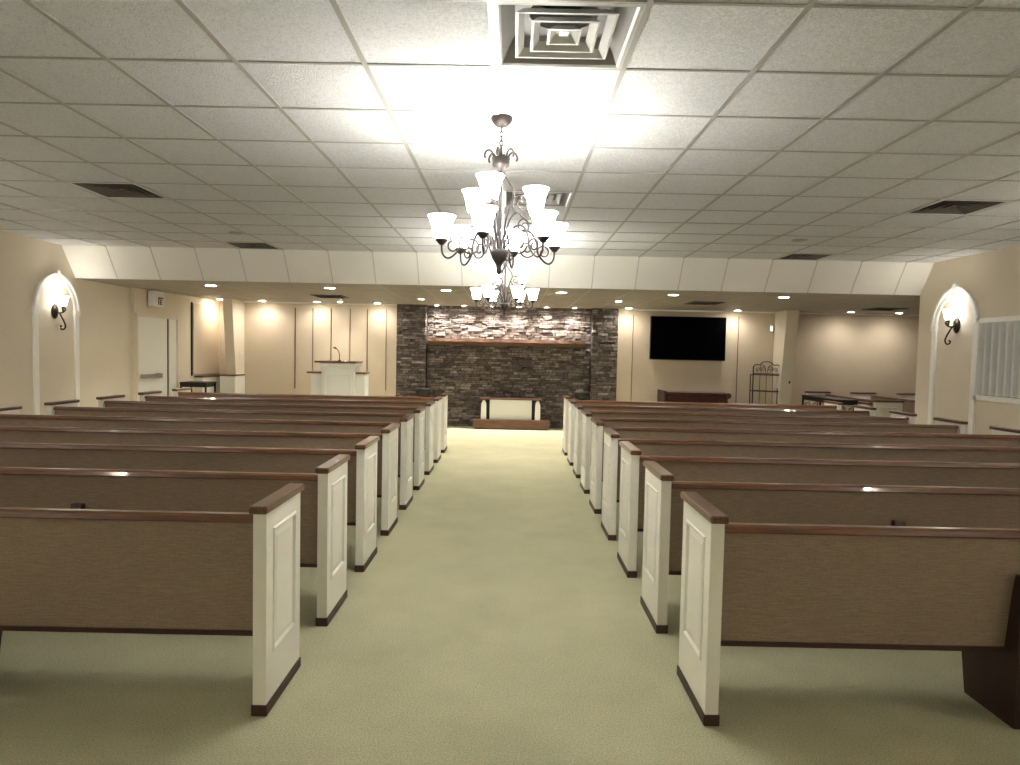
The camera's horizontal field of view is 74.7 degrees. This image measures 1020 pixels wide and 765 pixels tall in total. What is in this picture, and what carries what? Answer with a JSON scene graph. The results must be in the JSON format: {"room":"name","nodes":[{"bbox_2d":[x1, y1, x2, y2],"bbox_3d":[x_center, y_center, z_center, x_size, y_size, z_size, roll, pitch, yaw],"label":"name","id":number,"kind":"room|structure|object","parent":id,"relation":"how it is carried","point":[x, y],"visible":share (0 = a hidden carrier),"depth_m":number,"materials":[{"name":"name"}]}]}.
{"room":"house of worship","nodes":[
{"label":"house of worship","id":0,"kind":"room"},
{"bbox_2d":[0,230,129,414],"bbox_3d":[-6.268,-0.196,2.436,0.150,2.980,16.850,1,3,0],"label":"wall","id":1,"kind":"structure","parent":0,"point":[104,318],"depth_m":9.04,"materials":[{"name":"paint"}]},
{"bbox_2d":[31,270,79,414],"bbox_3d":[-6.155,-0.260,9.104,0.050,2.520,0.924,1,3,0],"label":"trim","id":2,"kind":"structure","parent":1,"relation":"attached to","point":[56,275],"depth_m":8.81,"materials":[{"name":"white paint"}]},
{"bbox_2d":[51,296,69,329],"bbox_3d":[-6.069,-0.938,9.044,0.194,0.460,0.158,1,3,0],"label":"wall sconce","id":3,"kind":"object","parent":1,"relation":"attached to","point":[62,300],"visible":1,"depth_m":9.02,"materials":[{"name":"white glass"}]},
{"bbox_2d":[130,287,219,400],"bbox_3d":[-6.072,-0.365,12.187,0.400,2.460,2.650,1,3,0],"label":"wall","id":4,"kind":"structure","parent":0,"point":[175,305],"depth_m":12.07,"materials":[{"name":"paint"}]},
{"bbox_2d":[148,290,163,307],"bbox_3d":[-5.976,-1.410,11.293,0.094,0.270,0.344,1,3,0],"label":"exit sign","id":5,"kind":"object","parent":4,"relation":"attached to","point":[155,298],"visible":1,"depth_m":11.19,"materials":[{"name":"white plastic"}]},
{"bbox_2d":[135,313,178,400],"bbox_3d":[-6.019,-0.127,11.479,0.111,2.050,1.189,1,3,5],"label":"door","id":6,"kind":"structure","parent":4,"relation":"in","point":[156,336],"depth_m":11.41,"materials":[{"name":"paint"}]},
{"bbox_2d":[191,302,218,375],"bbox_3d":[-5.907,-0.830,12.928,0.060,1.370,0.937,1,3,5],"label":"wall panel","id":7,"kind":"object","parent":4,"relation":"attached to","point":[204,318],"visible":1,"depth_m":12.88,"materials":[{"name":"paint"}]},
{"bbox_2d":[194,374,219,392],"bbox_3d":[-5.875,0.344,13.044,0.289,0.975,0.867,1,3,5],"label":"wall","id":8,"kind":"structure","parent":0,"point":[216,378],"depth_m":12.87,"materials":[{"name":"white paint"}]},
{"bbox_2d":[218,374,244,392],"bbox_3d":[-5.527,0.331,13.273,0.335,0.995,0.520,1,3,0],"label":"wall","id":9,"kind":"structure","parent":0,"point":[229,383],"depth_m":13.03,"materials":[{"name":"white paint"}]},
{"bbox_2d":[222,298,244,374],"bbox_3d":[-5.459,-0.398,13.200,0.180,2.460,0.620,1,3,0],"label":"column","id":10,"kind":"structure","parent":9,"relation":"attached to","point":[233,309],"depth_m":13.06,"materials":[{"name":"paint"}]},
{"bbox_2d":[220,301,396,395],"bbox_3d":[-4.283,-0.391,13.583,3.970,2.460,0.150,1,3,0],"label":"wall","id":11,"kind":"structure","parent":0,"point":[269,349],"depth_m":13.49,"materials":[{"name":"paint"}]},
{"bbox_2d":[294,308,295,387],"bbox_3d":[-4.337,-0.693,13.488,0.018,1.630,0.012,1,3,0],"label":"trim","id":12,"kind":"structure","parent":11,"relation":"attached to","point":[295,308],"depth_m":13.49,"materials":[{"name":"brown wood"}]},
{"bbox_2d":[312,322,312,370],"bbox_3d":[-3.982,-0.726,13.486,0.012,1.550,0.012,1,3,0],"label":"trim","id":13,"kind":"structure","parent":11,"relation":"attached to","point":[312,322],"depth_m":13.48,"materials":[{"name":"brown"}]},
{"bbox_2d":[244,301,396,305],"bbox_3d":[-3.809,-1.591,13.438,3.070,0.030,0.030,1,3,0],"label":"trim","id":14,"kind":"structure","parent":11,"relation":"attached to","point":[244,301],"depth_m":13.42,"materials":[{"name":"white paint"}]},
{"bbox_2d":[330,308,331,359],"bbox_3d":[-3.611,-0.768,13.483,0.014,1.450,0.012,1,3,0],"label":"trim","id":15,"kind":"structure","parent":11,"relation":"attached to","point":[331,308],"depth_m":13.46,"materials":[{"name":"brown wood"}]},
{"bbox_2d":[367,309,367,355],"bbox_3d":[-2.884,-0.603,13.488,0.014,1.750,0.012,1,3,0],"label":"trim","id":16,"kind":"structure","parent":11,"relation":"attached to","point":[367,309],"depth_m":13.46,"materials":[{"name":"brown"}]},
{"bbox_2d":[385,309,386,389],"bbox_3d":[-2.503,-0.655,13.485,0.010,1.630,0.012,1,3,0],"label":"trim","id":17,"kind":"structure","parent":11,"relation":"attached to","point":[386,309],"depth_m":13.49,"materials":[{"name":"brown wood"}]},
{"bbox_2d":[62,245,933,294],"bbox_3d":[-0.174,-1.658,9.294,11.950,0.620,0.284,1,3,0],"label":"ceiling","id":18,"kind":"structure","parent":0,"point":[129,262],"depth_m":9.30,"materials":[{"name":"beige paint"}]},
{"bbox_2d":[105,246,906,294],"bbox_3d":[-0.062,-1.554,9.297,10.985,0.422,0.287,1,3,0],"label":"trim","id":19,"kind":"structure","parent":18,"relation":"attached to","point":[105,246],"depth_m":9.29,"materials":[{"name":"grey"}]},
{"bbox_2d":[77,278,919,314],"bbox_3d":[1.252,-1.479,11.793,15.600,0.100,4.700,1,3,0],"label":"ceiling","id":20,"kind":"structure","parent":0,"point":[370,290],"depth_m":10.94,"materials":[{"name":"tile"}]},
{"bbox_2d":[310,294,348,297],"bbox_3d":[-3.159,-1.508,11.723,0.540,0.016,0.540,1,3,0],"label":"ceiling vent","id":21,"kind":"object","parent":20,"relation":"in","point":[318,296],"visible":1,"depth_m":11.66,"materials":[{"name":"black metal"}]},
{"bbox_2d":[76,278,919,314],"bbox_3d":[1.216,-1.413,11.450,14.767,0.003,3.990,1,3,0],"label":"trim","id":22,"kind":"structure","parent":20,"relation":"in","point":[542,298],"depth_m":11.26,"materials":[{"name":"silver metal"}]},
{"bbox_2d":[685,301,724,304],"bbox_3d":[3.349,-1.365,11.502,0.540,0.016,0.540,1,3,0],"label":"ceiling vent","id":23,"kind":"object","parent":20,"relation":"in","point":[693,302],"visible":1,"depth_m":11.45,"materials":[{"name":"black metal"}]},
{"bbox_2d":[862,308,908,310],"bbox_3d":[6.750,-1.319,12.035,0.540,0.016,0.540,1,3,0],"label":"ceiling vent","id":24,"kind":"object","parent":20,"relation":"in","point":[874,309],"visible":1,"depth_m":11.98,"materials":[{"name":"black metal"}]},
{"bbox_2d":[396,304,618,427],"bbox_3d":[-0.069,-0.306,13.621,4.460,2.460,0.358,1,3,0],"label":"stone wall","id":25,"kind":"structure","parent":0,"point":[468,373],"depth_m":13.65,"materials":[{"name":"grey stone"}]},
{"bbox_2d":[427,338,584,347],"bbox_3d":[-0.074,-0.803,13.528,3.170,0.145,0.279,1,3,0],"label":"mantel shelf","id":26,"kind":"object","parent":25,"relation":"attached to","point":[431,341],"visible":1,"depth_m":13.40,"materials":[{"name":"brown wood"}]},
{"bbox_2d":[0,0,1019,262],"bbox_3d":[-0.193,-1.415,1.355,11.990,0.001,15.600,1,3,0],"label":"ceiling","id":27,"kind":"structure","parent":0,"point":[697,37],"depth_m":3.93,"materials":[{"name":"tile"}]},
{"bbox_2d":[65,182,169,199],"bbox_3d":[-3.417,-1.772,5.853,0.610,0.198,0.610,1,3,0],"label":"ceiling vent","id":28,"kind":"object","parent":27,"relation":"in","point":[107,190],"visible":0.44,"depth_m":5.90,"materials":[{"name":"grey metal"}]},
{"bbox_2d":[228,231,243,234],"bbox_3d":[-3.230,-1.760,7.888,0.180,0.016,0.180,1,3,0],"label":"smoke detector","id":29,"kind":"object","parent":27,"relation":"attached to","point":[230,232],"visible":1,"depth_m":7.85,"materials":[{"name":"white plastic"}]},
{"bbox_2d":[223,242,280,249],"bbox_3d":[-3.409,-1.905,8.850,0.610,0.198,0.610,1,3,0],"label":"ceiling vent","id":30,"kind":"object","parent":27,"relation":"in","point":[240,245],"visible":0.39,"depth_m":8.94,"materials":[{"name":"white metal"}]},
{"bbox_2d":[428,113,567,274],"bbox_3d":[-0.056,-1.076,3.856,0.804,0.895,0.810,1,3,0],"label":"chandelier","id":31,"kind":"object","parent":27,"relation":"hanging from","point":[549,231],"visible":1,"depth_m":3.81,"materials":[{"name":"white glass"}]},
{"bbox_2d":[470,255,539,314],"bbox_3d":[-0.060,-1.260,8.002,0.804,0.895,0.810,2,3,20],"label":"chandelier","id":32,"kind":"object","parent":27,"relation":"hanging from","point":[491,295],"visible":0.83,"depth_m":7.96,"materials":[{"name":"white glass"}]},
{"bbox_2d":[0,0,1019,262],"bbox_3d":[-0.193,-1.421,1.547,11.950,0.006,15.216,1,3,0],"label":"ceiling grid","id":33,"kind":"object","parent":27,"relation":"attached to","point":[811,4],"depth_m":4.17,"materials":[{"name":"silver metal"}]},
{"bbox_2d":[503,191,573,207],"bbox_3d":[0.239,-1.697,5.846,0.610,0.198,0.610,1,3,0],"label":"ceiling vent","id":34,"kind":"object","parent":27,"relation":"in","point":[553,199],"visible":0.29,"depth_m":5.97,"materials":[{"name":"white metal"}]},
{"bbox_2d":[493,1,645,68],"bbox_3d":[0.231,-1.564,2.849,0.610,0.198,0.610,1,3,0],"label":"ceiling vent","id":35,"kind":"object","parent":27,"relation":"in","point":[527,34],"visible":0.98,"depth_m":2.91,"materials":[{"name":"white metal"}]},
{"bbox_2d":[791,239,807,241],"bbox_3d":[3.298,-1.613,7.607,0.180,0.016,0.180,1,3,0],"label":"smoke detector","id":36,"kind":"object","parent":27,"relation":"attached to","point":[793,240],"visible":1,"depth_m":7.56,"materials":[{"name":"white plastic"}]},
{"bbox_2d":[775,253,836,260],"bbox_3d":[3.904,-1.755,8.836,0.610,0.198,0.610,1,3,0],"label":"ceiling vent","id":37,"kind":"object","parent":27,"relation":"in","point":[794,256],"visible":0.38,"depth_m":8.91,"materials":[{"name":"grey metal"}]},
{"bbox_2d":[905,200,1012,215],"bbox_3d":[3.896,-1.622,5.839,0.610,0.198,0.610,1,3,0],"label":"ceiling vent","id":38,"kind":"object","parent":27,"relation":"in","point":[943,207],"visible":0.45,"depth_m":5.88,"materials":[{"name":"grey metal"}]},
{"bbox_2d":[0,426,1019,764],"bbox_3d":[1.178,1.424,4.114,15.600,0.100,20.300,1,3,0],"label":"floor","id":39,"kind":"structure","parent":0,"point":[498,621],"depth_m":3.13,"materials":[{"name":"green carpet"}]},
{"bbox_2d":[0,483,303,716],"bbox_3d":[-3.051,0.894,2.984,4.112,0.885,0.498,1,3,0],"label":"pew","id":40,"kind":"object","parent":39,"relation":"on","point":[62,570],"visible":1,"depth_m":2.83,"materials":[{"name":"white paint"}]},
{"bbox_2d":[0,454,349,626],"bbox_3d":[-3.048,0.854,3.897,4.112,0.885,0.498,1,3,0],"label":"pew","id":41,"kind":"object","parent":39,"relation":"on","point":[323,499],"visible":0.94,"depth_m":3.72,"materials":[{"name":"brown wood"}]},
{"bbox_2d":[0,436,379,571],"bbox_3d":[-3.046,0.813,4.811,4.112,0.885,0.498,1,3,0],"label":"pew","id":42,"kind":"object","parent":39,"relation":"on","point":[362,464],"visible":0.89,"depth_m":4.63,"materials":[{"name":"brown wood"}]},
{"bbox_2d":[180,381,216,392],"bbox_3d":[-5.668,0.430,12.156,0.480,0.890,0.420,1,3,0],"label":"console table","id":43,"kind":"object","parent":39,"relation":"on","point":[205,384],"visible":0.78,"depth_m":11.95,"materials":[{"name":"black wood"}]},
{"bbox_2d":[0,423,399,535],"bbox_3d":[-3.043,0.772,5.724,4.112,0.885,0.498,1,3,0],"label":"pew","id":44,"kind":"object","parent":39,"relation":"on","point":[387,451],"visible":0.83,"depth_m":5.54,"materials":[{"name":"brown wood"}]},
{"bbox_2d":[0,406,414,509],"bbox_3d":[-3.041,0.732,6.638,4.112,0.885,0.498,1,3,0],"label":"pew","id":45,"kind":"object","parent":39,"relation":"on","point":[9,415],"visible":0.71,"depth_m":6.45,"materials":[{"name":"brown wood"}]},
{"bbox_2d":[44,399,425,489],"bbox_3d":[-3.038,0.691,7.551,4.112,0.885,0.498,1,3,0],"label":"pew","id":46,"kind":"object","parent":39,"relation":"on","point":[66,407],"visible":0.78,"depth_m":7.36,"materials":[{"name":"brown wood"}]},
{"bbox_2d":[96,395,434,474],"bbox_3d":[-3.036,0.651,8.465,4.112,0.885,0.498,1,3,0],"label":"pew","id":47,"kind":"object","parent":39,"relation":"on","point":[113,401],"visible":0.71,"depth_m":8.28,"materials":[{"name":"brown wood"}]},
{"bbox_2d":[138,391,442,462],"bbox_3d":[-3.033,0.610,9.378,4.112,0.885,0.498,1,3,0],"label":"pew","id":48,"kind":"object","parent":39,"relation":"on","point":[150,395],"visible":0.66,"depth_m":9.19,"materials":[{"name":"brown wood"}]},
{"bbox_2d":[172,387,448,452],"bbox_3d":[-3.031,0.570,10.292,4.112,0.885,0.498,1,3,0],"label":"pew","id":49,"kind":"object","parent":39,"relation":"on","point":[184,392],"visible":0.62,"depth_m":10.10,"materials":[{"name":"brown wood"}]},
{"bbox_2d":[306,360,369,395],"bbox_3d":[-3.159,0.263,12.247,1.070,1.320,0.570,1,3,0],"label":"pulpit","id":50,"kind":"object","parent":39,"relation":"on","point":[335,377],"visible":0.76,"depth_m":12.02,"materials":[{"name":"white paint"}]},
{"bbox_2d":[415,388,430,396],"bbox_3d":[-1.727,0.513,13.241,0.320,0.790,0.320,1,3,0],"label":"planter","id":51,"kind":"object","parent":39,"relation":"on","point":[422,392],"visible":0.58,"depth_m":13.11,"materials":[{"name":"black metal"}]},
{"bbox_2d":[480,397,541,419],"bbox_3d":[0.013,0.527,13.447,1.240,0.425,0.240,1,3,0],"label":"altar table","id":52,"kind":"object","parent":39,"relation":"on","point":[493,407],"visible":1,"depth_m":13.37,"materials":[{"name":"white wood"}]},
{"bbox_2d":[473,418,549,429],"bbox_3d":[0.022,0.837,13.460,1.530,0.195,0.340,1,3,0],"label":"plinth","id":53,"kind":"object","parent":39,"relation":"on","point":[478,423],"visible":0.98,"depth_m":13.29,"materials":[{"name":"brown wood"}]},
{"bbox_2d":[574,391,589,399],"bbox_3d":[1.422,0.578,13.235,0.320,0.790,0.320,1,3,0],"label":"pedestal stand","id":54,"kind":"object","parent":39,"relation":"on","point":[580,395],"visible":0.48,"depth_m":13.11,"materials":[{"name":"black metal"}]},
{"bbox_2d":[657,389,730,402],"bbox_3d":[3.577,0.592,13.059,1.290,0.865,0.580,1,3,0],"label":"base cabinet","id":55,"kind":"object","parent":39,"relation":"on","point":[662,395],"visible":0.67,"depth_m":12.80,"materials":[{"name":"brown wood"}]},
{"bbox_2d":[562,395,842,455],"bbox_3d":[2.907,0.692,10.281,4.162,0.885,0.498,1,3,0],"label":"pew","id":56,"kind":"object","parent":39,"relation":"on","point":[828,405],"visible":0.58,"depth_m":10.08,"materials":[{"name":"brown wood"}]},
{"bbox_2d":[567,399,876,465],"bbox_3d":[2.904,0.733,9.368,4.162,0.885,0.498,1,3,0],"label":"pew","id":57,"kind":"object","parent":39,"relation":"on","point":[859,410],"visible":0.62,"depth_m":9.18,"materials":[{"name":"brown wood"}]},
{"bbox_2d":[573,404,916,477],"bbox_3d":[2.902,0.773,8.454,4.162,0.885,0.498,1,3,0],"label":"pew","id":58,"kind":"object","parent":39,"relation":"on","point":[896,417],"visible":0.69,"depth_m":8.27,"materials":[{"name":"brown wood"}]},
{"bbox_2d":[749,361,779,403],"bbox_3d":[5.010,0.315,13.162,0.524,1.469,0.342,3,3,29],"label":"rack","id":59,"kind":"object","parent":39,"relation":"on","point":[760,369],"visible":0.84,"depth_m":13.27,"materials":[{"name":"black metal"}]},
{"bbox_2d":[751,390,778,391],"bbox_3d":[5.013,0.170,13.154,0.516,0.014,0.336,3,3,29],"label":"wire shelf","id":60,"kind":"object","parent":59,"relation":"attached to","point":[751,390],"depth_m":13.07,"materials":[{"name":"black metal"}]},
{"bbox_2d":[750,374,779,375],"bbox_3d":[5.019,-0.150,13.140,0.516,0.014,0.336,3,3,29],"label":"wire shelf","id":61,"kind":"object","parent":59,"relation":"attached to","point":[750,374],"depth_m":13.09,"materials":[{"name":"black metal"}]},
{"bbox_2d":[580,410,967,493],"bbox_3d":[2.899,0.814,7.541,4.162,0.885,0.498,1,3,0],"label":"pew","id":62,"kind":"object","parent":39,"relation":"on","point":[942,425],"visible":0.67,"depth_m":7.35,"materials":[{"name":"brown wood"}]},
{"bbox_2d":[589,418,1019,513],"bbox_3d":[2.897,0.854,6.627,4.162,0.885,0.498,1,3,0],"label":"pew","id":63,"kind":"object","parent":39,"relation":"on","point":[1001,436],"visible":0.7,"depth_m":6.44,"materials":[{"name":"brown wood"}]},
{"bbox_2d":[601,427,1019,540],"bbox_3d":[2.894,0.895,5.714,4.162,0.885,0.498,1,3,0],"label":"pew","id":64,"kind":"object","parent":39,"relation":"on","point":[610,495],"visible":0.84,"depth_m":5.53,"materials":[{"name":"brown wood"}]},
{"bbox_2d":[617,441,1019,577],"bbox_3d":[2.892,0.935,4.800,4.162,0.885,0.498,1,3,0],"label":"pew","id":65,"kind":"object","parent":39,"relation":"on","point":[706,469],"visible":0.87,"depth_m":4.62,"materials":[{"name":"brown wood"}]},
{"bbox_2d":[640,461,1019,633],"bbox_3d":[2.889,0.976,3.887,4.162,0.885,0.498,1,3,0],"label":"pew","id":66,"kind":"object","parent":39,"relation":"on","point":[742,502],"visible":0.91,"depth_m":3.71,"materials":[{"name":"brown wood"}]},
{"bbox_2d":[802,395,857,409],"bbox_3d":[5.628,0.691,11.852,0.360,0.860,1.350,1,3,0],"label":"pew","id":67,"kind":"object","parent":39,"relation":"on","point":[817,398],"visible":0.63,"depth_m":11.72,"materials":[{"name":"black wood"}]},
{"bbox_2d":[677,491,1019,729],"bbox_3d":[2.887,1.016,2.973,4.162,0.885,0.498,1,3,0],"label":"pew","id":68,"kind":"object","parent":39,"relation":"on","point":[743,584],"visible":1,"depth_m":2.82,"materials":[{"name":"white paint"}]},
{"bbox_2d":[805,391,904,416],"bbox_3d":[6.148,0.676,12.145,0.498,0.885,2.582,1,3,0],"label":"pew","id":69,"kind":"object","parent":39,"relation":"on","point":[883,407],"visible":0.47,"depth_m":10.86,"materials":[{"name":"white paint"}]},
{"bbox_2d":[842,401,871,409],"bbox_3d":[5.862,0.718,11.627,0.060,0.835,1.460,1,3,0],"label":"pew","id":70,"kind":"object","parent":39,"relation":"on","point":[847,407],"visible":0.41,"depth_m":11.20,"materials":[{"name":"white paint"}]},
{"bbox_2d":[850,392,914,413],"bbox_3d":[7.058,0.694,12.144,0.498,0.885,2.582,1,3,0],"label":"pew","id":71,"kind":"object","parent":39,"relation":"on","point":[908,406],"visible":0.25,"depth_m":12.85,"materials":[{"name":"white paint"}]},
{"bbox_2d":[896,393,914,399],"bbox_3d":[7.988,0.714,12.142,0.498,0.885,2.582,1,3,0],"label":"pew","id":72,"kind":"object","parent":39,"relation":"on","point":[911,396],"visible":0.09,"depth_m":13.35,"materials":[{"name":"white paint"}]},
{"bbox_2d":[616,310,918,404],"bbox_3d":[5.470,-0.190,13.565,6.620,2.460,0.150,1,3,0],"label":"wall","id":73,"kind":"structure","parent":0,"point":[840,355],"depth_m":13.48,"materials":[{"name":"beige paint"},{"name":"drywall"}]},
{"bbox_2d":[631,315,633,392],"bbox_3d":[2.465,-0.493,13.479,0.010,1.750,0.012,1,3,0],"label":"trim","id":74,"kind":"structure","parent":73,"relation":"attached to","point":[633,315],"depth_m":13.47,"materials":[{"name":"brown wood"}]},
{"bbox_2d":[649,316,726,360],"bbox_3d":[3.563,-0.883,13.414,1.510,0.870,0.102,1,3,0],"label":"television","id":75,"kind":"object","parent":73,"relation":"attached to","point":[671,337],"visible":1,"depth_m":13.36,"materials":[{"name":"black plastic"}]},
{"bbox_2d":[735,317,738,402],"bbox_3d":[4.585,-0.449,13.475,0.011,1.750,0.012,1,3,0],"label":"trim","id":76,"kind":"structure","parent":73,"relation":"attached to","point":[738,317],"depth_m":13.47,"materials":[{"name":"brown"}]},
{"bbox_2d":[619,309,918,315],"bbox_3d":[5.419,-1.401,13.421,6.470,0.030,0.030,1,3,0],"label":"trim","id":77,"kind":"structure","parent":73,"relation":"attached to","point":[619,309],"depth_m":13.41,"materials":[{"name":"white paint"}]},
{"bbox_2d":[771,310,798,403],"bbox_3d":[5.413,-0.174,13.181,0.230,2.460,0.620,1,3,0],"label":"column","id":78,"kind":"structure","parent":73,"relation":"attached to","point":[786,321],"depth_m":13.06,"materials":[{"name":"paint"}]},
{"bbox_2d":[915,245,1019,434],"bbox_3d":[5.828,0.083,1.740,0.150,2.980,15.500,1,3,0],"label":"wall","id":79,"kind":"structure","parent":0,"point":[992,277],"depth_m":8.53,"materials":[{"name":"paint"}]},
{"bbox_2d":[942,309,959,344],"bbox_3d":[5.684,-0.714,8.642,0.194,0.460,0.158,1,3,0],"label":"wall sconce","id":80,"kind":"object","parent":79,"relation":"attached to","point":[948,313],"visible":1,"depth_m":8.62,"materials":[{"name":"white glass"}]},
{"bbox_2d":[927,284,979,433],"bbox_3d":[5.742,-0.008,8.703,0.050,2.540,0.924,1,3,0],"label":"trim","id":81,"kind":"structure","parent":79,"relation":"attached to","point":[955,289],"depth_m":8.74,"materials":[{"name":"white paint"}]},
{"bbox_2d":[972,315,1019,403],"bbox_3d":[5.749,-0.238,7.116,0.040,1.000,2.270,1,3,0],"label":"window","id":82,"kind":"structure","parent":79,"relation":"in","point":[975,397],"depth_m":7.99,"materials":[{"name":"white paint"}]},
{"bbox_2d":[975,319,1019,397],"bbox_3d":[5.710,-0.251,7.115,0.080,0.885,2.150,1,3,0],"label":"vertical blind","id":83,"kind":"object","parent":82,"relation":"attached to","point":[998,346],"visible":1,"depth_m":7.77,"materials":[{"name":"white plastic"}]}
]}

